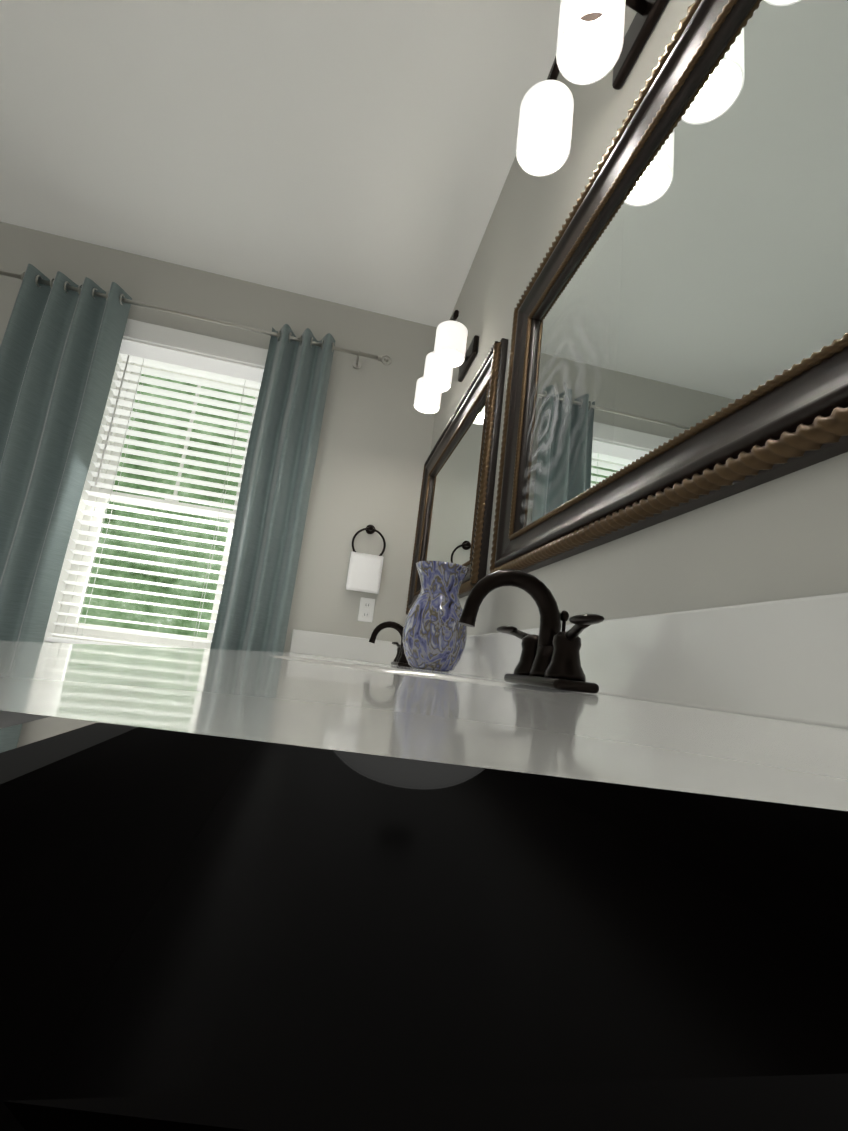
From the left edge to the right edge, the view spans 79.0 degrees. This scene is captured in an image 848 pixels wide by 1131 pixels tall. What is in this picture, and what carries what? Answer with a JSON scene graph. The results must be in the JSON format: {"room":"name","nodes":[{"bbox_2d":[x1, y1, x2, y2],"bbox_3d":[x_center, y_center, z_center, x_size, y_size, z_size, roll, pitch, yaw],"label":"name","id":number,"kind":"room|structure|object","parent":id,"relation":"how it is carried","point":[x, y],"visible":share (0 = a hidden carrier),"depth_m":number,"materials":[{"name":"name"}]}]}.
{"room":"bathroom","nodes":[
{"label":"bathroom","id":0,"kind":"room"},
{"bbox_2d":[0,222,436,747],"bbox_3d":[-1.353,-0.155,2.405,2.670,2.740,0.150,9,-11,-10],"label":"wall","id":1,"kind":"structure","parent":0,"point":[374,444],"depth_m":2.58,"materials":[{"name":"grey paint"}]},
{"bbox_2d":[43,319,267,648],"bbox_3d":[-1.206,-0.315,2.441,0.950,1.660,0.195,9,-11,-10],"label":"window","id":2,"kind":"structure","parent":1,"relation":"in","point":[145,333],"depth_m":2.44,"materials":[{"name":"white"}]},
{"bbox_2d":[46,340,263,647],"bbox_3d":[-1.201,-0.325,2.418,0.702,1.443,0.079,9,-11,-10],"label":"window blind","id":3,"kind":"object","parent":2,"relation":"attached to","point":[171,360],"visible":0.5,"depth_m":2.46,"materials":[{"name":"white plastic"}]},
{"bbox_2d":[0,264,391,752],"bbox_3d":[-1.283,-0.183,2.260,2.046,2.155,0.165,9,-11,-10],"label":"curtain","id":4,"kind":"object","parent":1,"relation":"attached to","point":[61,342],"visible":0.92,"depth_m":2.29,"materials":[{"name":"teal fabric"}]},
{"bbox_2d":[346,525,385,593],"bbox_3d":[-0.278,-0.039,2.499,0.166,0.344,0.069,9,-11,-10],"label":"towel ring","id":5,"kind":"object","parent":1,"relation":"attached to","point":[364,572],"visible":1,"depth_m":2.46,"materials":[{"name":"black"}]},
{"bbox_2d":[346,551,383,593],"bbox_3d":[-0.285,0.035,2.476,0.157,0.189,0.052,9,-11,-10],"label":"towel","id":6,"kind":"object","parent":5,"relation":"hanging from","point":[365,570],"depth_m":2.45,"materials":[{"name":"white fabric"}]},
{"bbox_2d":[358,597,374,622],"bbox_3d":[-0.278,0.215,2.488,0.072,0.116,0.008,9,-11,-10],"label":"electrical outlet plate","id":7,"kind":"object","parent":1,"relation":"attached to","point":[366,610],"visible":1,"depth_m":2.49,"materials":[{"name":"white plastic"}]},
{"bbox_2d":[0,0,560,326],"bbox_3d":[-0.763,-1.881,0.675,2.970,0.100,4.300,9,-11,-10],"label":"ceiling","id":8,"kind":"structure","parent":0,"point":[360,154],"depth_m":1.87,"materials":[{"name":"white paint"}]},
{"bbox_2d":[431,0,847,635],"bbox_3d":[0.442,-0.284,0.658,0.150,2.740,4.300,9,-11,-10],"label":"wall","id":9,"kind":"structure","parent":0,"point":[781,538],"depth_m":0.82,"materials":[{"name":"grey paint"}]},
{"bbox_2d":[414,310,478,413],"bbox_3d":[0.095,-0.799,2.040,0.180,0.204,0.488,9,-11,-10],"label":"sconce","id":10,"kind":"object","parent":9,"relation":"attached to","point":[444,359],"visible":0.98,"depth_m":1.97,"materials":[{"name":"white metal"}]},
{"bbox_2d":[406,338,507,614],"bbox_3d":[0.083,-0.227,2.010,0.040,0.775,1.075,9,-11,-10],"label":"mirror","id":11,"kind":"object","parent":9,"relation":"attached to","point":[456,502],"visible":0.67,"depth_m":1.80,"materials":[{"name":"brown wood"}]},
{"bbox_2d":[516,0,668,175],"bbox_3d":[0.332,-0.990,0.921,0.180,0.204,0.488,9,-11,-10],"label":"sconce","id":12,"kind":"object","parent":9,"relation":"attached to","point":[594,44],"visible":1,"depth_m":0.96,"materials":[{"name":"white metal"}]},
{"bbox_2d":[489,0,847,573],"bbox_3d":[0.331,-0.426,0.842,0.040,0.775,1.075,9,-11,-10],"label":"mirror","id":13,"kind":"object","parent":9,"relation":"attached to","point":[679,342],"visible":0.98,"depth_m":0.70,"materials":[{"name":"brown wood"}]},
{"bbox_3d":[-1.094,0.887,0.132,2.970,0.100,4.300,9,-11,-10],"label":"floor","id":14,"kind":"structure","parent":0,"visible":0},
{"bbox_2d":[0,569,847,1130],"bbox_3d":[-0.171,0.605,1.173,0.581,1.062,2.456,9,-11,-10],"label":"bathroom vanity","id":15,"kind":"object","parent":14,"relation":"on","point":[554,871],"visible":0.94,"depth_m":0.28,"materials":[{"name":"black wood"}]},
{"bbox_2d":[368,621,414,667],"bbox_3d":[-0.119,0.280,1.857,0.162,0.155,0.318,9,-11,-10],"label":"faucet","id":16,"kind":"object","parent":15,"relation":"on","point":[400,659],"depth_m":1.85,"materials":[{"name":"black metal"}]},
{"bbox_2d":[403,561,468,672],"bbox_3d":[0.033,0.136,1.342,0.168,0.272,0.168,9,-11,-10],"label":"vase","id":17,"kind":"object","parent":15,"relation":"on","point":[434,635],"visible":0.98,"depth_m":1.28,"materials":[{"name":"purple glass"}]},
{"bbox_2d":[458,569,604,693],"bbox_3d":[0.125,0.082,0.704,0.162,0.155,0.318,9,-11,-10],"label":"faucet","id":18,"kind":"object","parent":15,"relation":"on","point":[549,661],"depth_m":0.70,"materials":[{"name":"black metal"}]},
{"label":"outside","id":19,"kind":"structure","parent":0,"visible":0},
{"bbox_2d":[78,374,254,644],"bbox_3d":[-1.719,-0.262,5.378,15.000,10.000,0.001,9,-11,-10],"label":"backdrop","id":20,"kind":"structure","parent":19,"point":[104,613],"depth_m":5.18,"materials":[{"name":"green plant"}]}
]}

